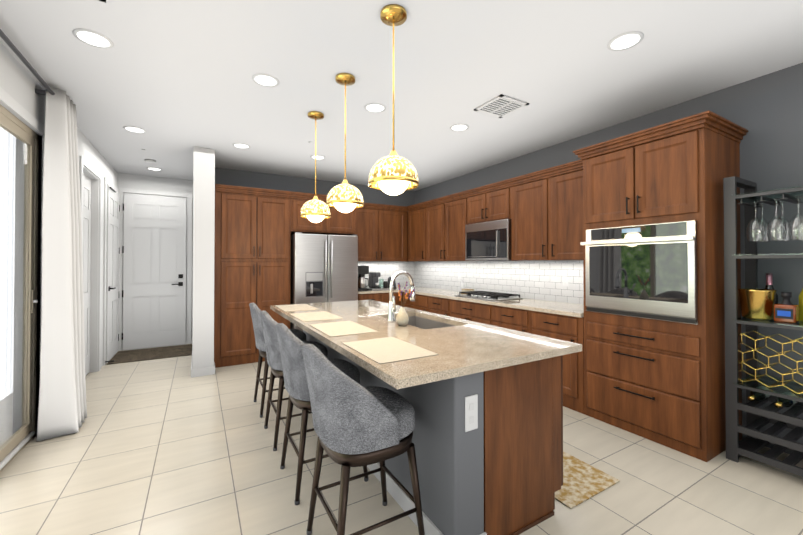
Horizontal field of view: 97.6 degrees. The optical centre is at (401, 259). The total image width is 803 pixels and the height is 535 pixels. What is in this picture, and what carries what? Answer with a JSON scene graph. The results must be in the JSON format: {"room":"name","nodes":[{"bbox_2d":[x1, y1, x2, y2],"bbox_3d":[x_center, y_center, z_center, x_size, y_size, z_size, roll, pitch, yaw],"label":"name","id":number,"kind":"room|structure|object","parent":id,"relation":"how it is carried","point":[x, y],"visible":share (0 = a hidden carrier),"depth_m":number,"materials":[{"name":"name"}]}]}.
{"room":"kitchen","nodes":[
{"label":"kitchen","id":0,"kind":"room"},
{"bbox_2d":[0,41,117,433],"bbox_3d":[-1.951,-0.011,1.017,0.170,2.780,10.270,0,-1,-30],"label":"wall","id":1,"kind":"structure","parent":0,"point":[19,84],"depth_m":2.76,"materials":[{"name":"white paint"}]},
{"bbox_2d":[0,104,38,471],"bbox_3d":[-2.040,0.182,1.258,0.092,2.400,3.580,0,-1,-30],"label":"sliding door","id":2,"kind":"structure","parent":1,"relation":"in","point":[13,445],"depth_m":2.69,"materials":[{"name":"beige"}]},
{"bbox_2d":[0,87,44,434],"bbox_3d":[-2.007,0.144,1.278,0.036,2.475,3.730,0,-1,-30],"label":"door frame","id":3,"kind":"structure","parent":1,"relation":"in","point":[14,106],"depth_m":2.82,"materials":[{"name":"white"}]},
{"bbox_2d":[0,29,86,441],"bbox_3d":[-1.105,-0.008,-0.007,0.268,2.735,7.051,0,-1,-30],"label":"curtain","id":4,"kind":"object","parent":1,"relation":"attached to","point":[62,409],"visible":1,"depth_m":2.78,"materials":[{"name":"white fabric"}]},
{"bbox_2d":[83,173,90,375],"bbox_3d":[-3.726,0.193,4.078,0.035,2.408,0.730,0,-1,-30],"label":"hall door","id":5,"kind":"structure","parent":1,"relation":"in","point":[86,230],"depth_m":4.27,"materials":[{"name":"white wood"}]},
{"bbox_2d":[79,156,117,372],"bbox_3d":[-3.972,0.152,4.546,0.168,2.522,1.985,0,-1,-30],"label":"door frame","id":6,"kind":"structure","parent":1,"relation":"attached to","point":[90,171],"depth_m":4.43,"materials":[{"name":"white wood"}]},
{"bbox_2d":[105,184,119,362],"bbox_3d":[-4.177,0.193,5.125,0.085,2.428,0.775,0,-1,-30],"label":"hall door","id":7,"kind":"structure","parent":1,"relation":"in","point":[112,271],"depth_m":5.04,"materials":[{"name":"white wood"}]},
{"bbox_2d":[118,173,192,349],"bbox_3d":[-4.002,0.036,5.849,1.420,2.780,0.150,0,-1,-30],"label":"wall","id":8,"kind":"structure","parent":0,"point":[130,181],"depth_m":5.80,"materials":[{"name":"white paint"}]},
{"bbox_2d":[122,193,186,350],"bbox_3d":[-3.998,0.189,5.710,0.852,2.470,0.085,0,-1,-30],"label":"entry door","id":9,"kind":"structure","parent":8,"relation":"in","point":[154,275],"depth_m":5.71,"materials":[{"name":"white wood"}]},
{"bbox_2d":[118,188,191,350],"bbox_3d":[-4.012,0.149,5.745,1.004,2.552,0.018,0,-1,-30],"label":"door frame","id":10,"kind":"structure","parent":8,"relation":"attached to","point":[121,191],"depth_m":5.82,"materials":[{"name":"white wood"}]},
{"bbox_2d":[192,147,214,368],"bbox_3d":[-2.931,0.030,5.186,0.230,2.780,2.070,0,-1,-30],"label":"wall","id":11,"kind":"structure","parent":0,"point":[203,253],"depth_m":4.29,"materials":[{"name":"white paint"}]},
{"bbox_2d":[191,338,214,377],"bbox_3d":[0.184,1.344,2.245,4.770,0.095,10.260,0,-1,-30],"label":"baseboard","id":12,"kind":"structure","parent":11,"relation":"attached to","point":[206,371],"depth_m":4.27,"materials":[{"name":"white"}]},
{"bbox_2d":[215,167,414,286],"bbox_3d":[-1.297,0.038,6.086,3.500,2.780,0.150,0,-1,-30],"label":"wall","id":13,"kind":"structure","parent":0,"point":[233,177],"depth_m":5.77,"materials":[{"name":"grey paint"}]},
{"bbox_2d":[294,192,325,234],"bbox_3d":[-1.537,0.226,5.482,0.510,2.396,0.648,0,-1,-30],"label":"upper cabinet","id":14,"kind":"object","parent":13,"relation":"attached to","point":[304,225],"depth_m":5.18,"materials":[{"name":"brown wood"}]},
{"bbox_2d":[326,196,357,235],"bbox_3d":[-1.086,0.228,5.743,0.533,2.396,0.648,0,-1,-30],"label":"upper cabinet","id":15,"kind":"object","parent":13,"relation":"attached to","point":[340,223],"depth_m":5.48,"materials":[{"name":"brown wood"}]},
{"bbox_2d":[357,203,407,260],"bbox_3d":[-0.431,-0.467,6.288,1.139,0.995,0.369,0,-1,-30],"label":"upper cabinet","id":16,"kind":"object","parent":13,"relation":"attached to","point":[382,232],"visible":0.77,"depth_m":6.20,"materials":[{"name":"brown wood"}]},
{"bbox_2d":[358,261,413,287],"bbox_3d":[-0.390,0.275,6.513,1.440,0.485,0.014,0,-1,-30],"label":"tile backsplash","id":17,"kind":"structure","parent":13,"relation":"attached to","point":[387,269],"depth_m":6.62,"materials":[{"name":"white tile"}]},
{"bbox_2d":[0,344,802,534],"bbox_3d":[-0.111,1.440,2.154,5.670,0.100,10.420,0,-1,-30],"label":"floor","id":18,"kind":"structure","parent":0,"point":[166,446],"depth_m":2.24,"materials":[{"name":"tile"}]},
{"bbox_2d":[107,344,191,364],"bbox_3d":[-3.735,1.414,5.314,0.980,0.011,0.780,0,-1,-30],"label":"door mat","id":19,"kind":"object","parent":18,"relation":"on","point":[148,354],"visible":0.9,"depth_m":5.28,"materials":[{"name":"brown fabric"}]},
{"bbox_2d":[214,184,293,367],"bbox_3d":[-2.180,0.222,5.110,0.975,2.396,0.648,0,-1,-30],"label":"tall cabinet","id":20,"kind":"object","parent":18,"relation":"on","point":[256,229],"depth_m":4.79,"materials":[{"name":"brown wood"}]},
{"bbox_2d":[249,303,305,417],"bbox_3d":[-1.189,0.904,3.401,0.521,0.997,0.533,0,-1,-30],"label":"bar stool","id":21,"kind":"object","parent":18,"relation":"on","point":[255,310],"visible":0.48,"depth_m":3.20,"materials":[{"name":"fabric"}]},
{"bbox_2d":[260,311,327,450],"bbox_3d":[-0.866,0.899,2.843,0.521,0.997,0.533,0,-1,-30],"label":"bar stool","id":22,"kind":"object","parent":18,"relation":"on","point":[269,323],"visible":0.38,"depth_m":2.63,"materials":[{"name":"fabric"}]},
{"bbox_2d":[275,323,368,504],"bbox_3d":[-0.535,0.893,2.272,0.521,0.997,0.533,0,-1,-30],"label":"bar stool","id":23,"kind":"object","parent":18,"relation":"on","point":[290,343],"visible":0.62,"depth_m":2.06,"materials":[{"name":"fabric"}]},
{"bbox_2d":[290,232,357,330],"bbox_3d":[-1.261,0.519,5.493,0.963,1.808,0.823,0,-1,-30],"label":"refrigerator","id":24,"kind":"object","parent":18,"relation":"on","point":[323,268],"visible":0.6,"depth_m":5.15,"materials":[{"name":"silver metal"}]},
{"bbox_2d":[301,344,424,534],"bbox_3d":[-0.207,0.888,1.705,0.521,0.997,0.533,0,-1,-30],"label":"bar stool","id":25,"kind":"object","parent":18,"relation":"on","point":[355,424],"visible":1,"depth_m":1.50,"materials":[{"name":"fabric"}]},
{"bbox_2d":[358,292,401,305],"bbox_3d":[-0.486,0.991,6.059,0.828,0.875,0.685,0,-1,-30],"label":"base cabinet","id":26,"kind":"object","parent":18,"relation":"on","point":[382,297],"visible":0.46,"depth_m":5.80,"materials":[{"name":"brown wood"}]},
{"bbox_2d":[402,292,425,310],"bbox_3d":[0.487,0.988,5.825,0.657,0.876,0.770,0,-1,-30],"label":"base cabinet","id":27,"kind":"object","parent":18,"relation":"on","point":[419,303],"depth_m":5.60,"materials":[{"name":"brown wood"}]},
{"bbox_2d":[358,286,583,317],"bbox_3d":[0.595,0.521,4.835,1.467,0.038,3.895,0,-1,-30],"label":"countertop","id":28,"kind":"structure","parent":27,"relation":"on","point":[564,308],"depth_m":4.06,"materials":[{"name":"stone"}]},
{"bbox_2d":[358,266,368,290],"bbox_3d":[-0.674,0.307,5.872,0.227,0.410,0.260,0,-1,-30],"label":"drip coffee maker","id":29,"kind":"object","parent":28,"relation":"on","point":[362,272],"visible":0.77,"depth_m":5.77,"materials":[{"name":"black plastic"}]},
{"bbox_2d":[369,272,389,290],"bbox_3d":[-0.409,0.364,6.047,0.360,0.299,0.320,0,-1,-30],"label":"coffee maker","id":30,"kind":"object","parent":28,"relation":"on","point":[373,281],"visible":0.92,"depth_m":5.99,"materials":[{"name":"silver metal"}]},
{"bbox_2d":[388,277,395,288],"bbox_3d":[-0.192,0.411,6.334,0.204,0.210,0.170,0,-1,-30],"label":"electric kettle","id":31,"kind":"object","parent":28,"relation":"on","point":[394,285],"visible":0.52,"depth_m":6.28,"materials":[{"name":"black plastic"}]},
{"bbox_2d":[460,280,463,291],"bbox_3d":[0.937,0.407,5.416,0.064,0.200,0.064,0,-1,-30],"label":"soap dispenser","id":32,"kind":"object","parent":28,"relation":"on","point":[461,285],"visible":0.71,"depth_m":5.39,"materials":[{"name":"white"}]},
{"bbox_2d":[461,289,473,293],"bbox_3d":[0.978,0.469,5.185,0.100,0.072,0.200,0,-1,-30],"label":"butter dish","id":33,"kind":"object","parent":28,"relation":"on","point":[464,290],"visible":0.6,"depth_m":5.15,"materials":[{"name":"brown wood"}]},
{"bbox_2d":[454,291,522,300],"bbox_3d":[1.138,0.474,4.688,0.510,0.052,0.760,0,-1,-30],"label":"gas cooktop","id":34,"kind":"object","parent":28,"relation":"in","point":[491,296],"visible":1,"depth_m":4.52,"materials":[{"name":"silver metal"}]},
{"bbox_2d":[303,330,562,534],"bbox_3d":[-0.060,0.961,2.940,0.867,0.878,2.679,0,-1,-30],"label":"kitchen island","id":35,"kind":"object","parent":18,"relation":"on","point":[489,451],"visible":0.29,"depth_m":1.75,"materials":[{"name":"grey"}]},
{"bbox_2d":[270,300,581,388],"bbox_3d":[-0.199,0.502,2.875,1.190,0.038,2.780,0,-1,-30],"label":"island countertop","id":36,"kind":"structure","parent":35,"relation":"on","point":[462,347],"depth_m":2.02,"materials":[{"name":"stone"}]},
{"bbox_2d":[276,304,318,311],"bbox_3d":[-1.073,0.488,3.594,0.325,0.003,0.520,0,-1,-30],"label":"placemat","id":37,"kind":"object","parent":36,"relation":"on","point":[295,307],"visible":0.86,"depth_m":3.58,"materials":[{"name":"beige fabric"}]},
{"bbox_2d":[291,311,342,321],"bbox_3d":[-0.738,0.483,3.014,0.325,0.003,0.480,0,-1,-30],"label":"placemat","id":38,"kind":"object","parent":36,"relation":"on","point":[313,316],"visible":0.93,"depth_m":2.97,"materials":[{"name":"beige fabric"}]},
{"bbox_2d":[309,321,378,336],"bbox_3d":[-0.417,0.477,2.460,0.325,0.003,0.500,0,-1,-30],"label":"placemat","id":39,"kind":"object","parent":36,"relation":"on","point":[335,329],"visible":1,"depth_m":2.43,"materials":[{"name":"beige fabric"}]},
{"bbox_2d":[343,337,438,363],"bbox_3d":[-0.077,0.472,1.871,0.325,0.003,0.480,0,-1,-30],"label":"placemat","id":40,"kind":"object","parent":36,"relation":"on","point":[385,350],"visible":1,"depth_m":1.82,"materials":[{"name":"beige fabric"}]},
{"bbox_2d":[387,271,415,321],"bbox_3d":[0.015,0.285,2.766,0.260,0.394,0.134,0,-1,-30],"label":"island faucet","id":41,"kind":"object","parent":36,"relation":"on","point":[391,311],"visible":1,"depth_m":2.74,"materials":[{"name":"silver metal"}]},
{"bbox_2d":[396,282,414,325],"bbox_3d":[0.019,0.321,2.578,0.172,0.318,0.134,0,-1,-30],"label":"vase","id":42,"kind":"object","parent":36,"relation":"on","point":[402,318],"visible":1,"depth_m":2.54,"materials":[{"name":"ceramic"}]},
{"bbox_2d":[395,316,454,328],"bbox_3d":[0.146,0.643,2.847,0.426,0.244,0.786,0,-1,-30],"label":"island sink","id":43,"kind":"object","parent":36,"relation":"in","point":[420,322],"visible":0.06,"depth_m":3.14,"materials":[{"name":"silver metal"}]},
{"bbox_2d":[426,296,445,314],"bbox_3d":[0.813,0.983,5.262,0.657,0.876,0.533,0,-1,-30],"label":"base cabinet","id":44,"kind":"object","parent":18,"relation":"on","point":[437,305],"depth_m":5.13,"materials":[{"name":"brown wood"}]},
{"bbox_2d":[446,298,489,324],"bbox_3d":[1.148,0.977,4.682,0.657,0.876,0.805,0,-1,-30],"label":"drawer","id":45,"kind":"object","parent":18,"relation":"on","point":[471,311],"depth_m":4.52,"materials":[{"name":"brown wood"}]},
{"bbox_2d":[490,305,525,331],"bbox_3d":[1.489,0.972,4.093,0.657,0.876,0.557,0,-1,-30],"label":"drawer","id":46,"kind":"object","parent":18,"relation":"on","point":[500,316],"depth_m":3.94,"materials":[{"name":"brown wood"}]},
{"bbox_2d":[526,310,583,413],"bbox_3d":[1.775,0.967,3.599,0.657,0.876,0.584,0,-1,-30],"label":"base cabinet","id":47,"kind":"object","parent":18,"relation":"on","point":[563,327],"depth_m":3.31,"materials":[{"name":"brown wood"}]},
{"bbox_2d":[555,451,619,508],"bbox_3d":[0.745,1.392,2.788,0.495,0.008,1.640,0,-1,-30],"label":"runner rug","id":48,"kind":"object","parent":18,"relation":"on","point":[583,481],"visible":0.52,"depth_m":2.18,"materials":[{"name":"beige fabric"}]},
{"bbox_2d":[573,110,747,461],"bbox_3d":[2.123,0.201,2.955,0.710,2.396,0.994,0,-1,-30],"label":"tall cabinet","id":49,"kind":"object","parent":18,"relation":"on","point":[661,382],"visible":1,"depth_m":2.64,"materials":[{"name":"brown wood"}]},
{"bbox_2d":[580,220,697,324],"bbox_3d":[1.836,0.092,2.791,0.094,0.727,0.824,0,-1,-30],"label":"built-in oven","id":50,"kind":"object","parent":49,"relation":"in","point":[648,271],"visible":0.98,"depth_m":2.72,"materials":[{"name":"silver metal"}]},
{"bbox_2d":[723,176,802,476],"bbox_3d":[2.573,0.408,2.370,0.419,1.970,0.482,0,-1,-30],"label":"shelf unit","id":51,"kind":"object","parent":18,"relation":"on","point":[762,307],"visible":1,"depth_m":2.43,"materials":[{"name":"grey metal"}]},
{"bbox_2d":[0,0,802,190],"bbox_3d":[0.149,-1.438,2.332,5.070,0.100,10.420,0,-1,-30],"label":"ceiling","id":52,"kind":"structure","parent":0,"point":[174,80],"depth_m":2.58,"materials":[{"name":"white paint"}]},
{"bbox_2d":[72,28,113,48],"bbox_3d":[-1.930,-1.386,2.205,0.192,0.006,0.199,0,-1,-30],"label":"recessed light","id":53,"kind":"object","parent":52,"relation":"in","point":[91,37],"depth_m":2.20,"materials":[{"name":"white"}]},
{"bbox_2d":[123,126,145,132],"bbox_3d":[-2.806,-1.371,3.702,0.187,0.006,0.197,0,-1,-30],"label":"recessed light","id":54,"kind":"object","parent":52,"relation":"in","point":[129,128],"depth_m":3.70,"materials":[{"name":"white"}]},
{"bbox_2d":[232,143,249,148],"bbox_3d":[-1.921,-1.367,4.214,0.188,0.006,0.197,0,-1,-30],"label":"recessed light","id":55,"kind":"object","parent":52,"relation":"in","point":[244,146],"depth_m":4.21,"materials":[{"name":"white"}]},
{"bbox_2d":[252,74,278,86],"bbox_3d":[-1.045,-1.381,2.705,0.190,0.006,0.196,0,-1,-30],"label":"recessed light","id":56,"kind":"object","parent":52,"relation":"in","point":[264,79],"depth_m":2.71,"materials":[{"name":"white plastic"}]},
{"bbox_2d":[300,111,330,222],"bbox_3d":[-0.812,-0.864,3.330,0.283,1.028,0.283,0,-1,-30],"label":"pendant light","id":57,"kind":"object","parent":52,"relation":"hanging from","point":[315,210],"visible":1,"depth_m":3.26,"materials":[{"name":"gold metal"}]},
{"bbox_2d":[310,155,324,159],"bbox_3d":[-1.111,-1.362,4.670,0.187,0.006,0.188,0,-1,-30],"label":"recessed light","id":58,"kind":"object","parent":52,"relation":"in","point":[319,157],"depth_m":4.69,"materials":[{"name":"white plastic"}]},
{"bbox_2d":[326,73,363,212],"bbox_3d":[-0.428,-0.870,2.675,0.283,1.028,0.283,0,-1,-30],"label":"pendant light","id":59,"kind":"object","parent":52,"relation":"hanging from","point":[345,196],"visible":1,"depth_m":2.61,"materials":[{"name":"gold metal"}]},
{"bbox_2d":[364,103,385,112],"bbox_3d":[-0.237,-1.376,3.183,0.194,0.006,0.194,0,-1,-30],"label":"recessed light","id":60,"kind":"object","parent":52,"relation":"in","point":[374,107],"depth_m":3.18,"materials":[{"name":"white"}]},
{"bbox_2d":[368,4,418,194],"bbox_3d":[-0.045,-0.877,1.983,0.283,1.028,0.283,0,-1,-30],"label":"pendant light","id":61,"kind":"object","parent":52,"relation":"hanging from","point":[393,173],"visible":1,"depth_m":1.92,"materials":[{"name":"gold metal"}]},
{"bbox_2d":[450,124,468,130],"bbox_3d":[0.601,-1.372,3.646,0.195,0.006,0.189,0,-1,-30],"label":"recessed light","id":62,"kind":"object","parent":52,"relation":"in","point":[458,127],"depth_m":3.65,"materials":[{"name":"white plastic"}]},
{"bbox_2d":[474,94,528,117],"bbox_3d":[0.896,-1.373,3.168,0.340,0.013,0.340,0,-1,-30],"label":"ceiling vent","id":63,"kind":"object","parent":52,"relation":"in","point":[500,106],"depth_m":3.15,"materials":[{"name":"white metal"}]},
{"bbox_2d":[607,31,643,50],"bbox_3d":[1.419,-1.386,2.230,0.199,0.006,0.195,0,-1,-30],"label":"recessed light","id":64,"kind":"object","parent":52,"relation":"in","point":[627,40],"depth_m":2.22,"materials":[{"name":"white plastic"}]},
{"bbox_2d":[415,63,802,453],"bbox_3d":[2.567,0.009,3.052,0.150,2.780,9.270,0,-1,-30],"label":"wall","id":65,"kind":"structure","parent":0,"point":[766,111],"depth_m":2.64,"materials":[{"name":"grey paint"}]},
{"bbox_2d":[407,204,422,260],"bbox_3d":[0.414,-0.467,6.277,0.348,0.996,0.570,0,-1,-30],"label":"upper cabinet","id":66,"kind":"object","parent":65,"relation":"attached to","point":[415,212],"depth_m":6.23,"materials":[{"name":"brown wood"}]},
{"bbox_2d":[423,192,466,260],"bbox_3d":[0.820,-0.474,5.576,0.348,0.996,1.050,0,-1,-30],"label":"upper cabinet","id":67,"kind":"object","parent":65,"relation":"attached to","point":[445,218],"depth_m":5.46,"materials":[{"name":"brown wood"}]},
{"bbox_2d":[467,180,506,260],"bbox_3d":[1.286,-0.482,4.771,0.348,0.996,0.810,0,-1,-30],"label":"upper cabinet","id":68,"kind":"object","parent":65,"relation":"attached to","point":[488,203],"depth_m":4.66,"materials":[{"name":"brown wood"}]},
{"bbox_2d":[465,219,510,259],"bbox_3d":[1.393,-0.244,4.826,0.722,0.504,0.800,0,-1,-30],"label":"microwave","id":69,"kind":"object","parent":68,"relation":"attached to","point":[490,240],"visible":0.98,"depth_m":4.60,"materials":[{"name":"silver metal"}]},
{"bbox_2d":[414,260,583,303],"bbox_3d":[1.226,0.263,5.204,0.014,0.485,3.898,0,-1,-30],"label":"tile backsplash","id":70,"kind":"structure","parent":65,"relation":"attached to","point":[558,280],"depth_m":4.74,"materials":[{"name":"white tile"}]},
{"bbox_2d":[507,160,582,259],"bbox_3d":[1.772,-0.490,3.929,0.348,0.996,1.134,0,-1,-30],"label":"upper cabinet","id":71,"kind":"object","parent":65,"relation":"attached to","point":[542,210],"depth_m":3.88,"materials":[{"name":"brown wood"}]},
{"label":"outside","id":72,"kind":"structure","parent":0,"visible":0},
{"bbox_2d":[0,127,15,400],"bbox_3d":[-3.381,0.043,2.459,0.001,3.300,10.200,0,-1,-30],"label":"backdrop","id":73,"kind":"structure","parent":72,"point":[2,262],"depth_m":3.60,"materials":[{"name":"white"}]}
]}

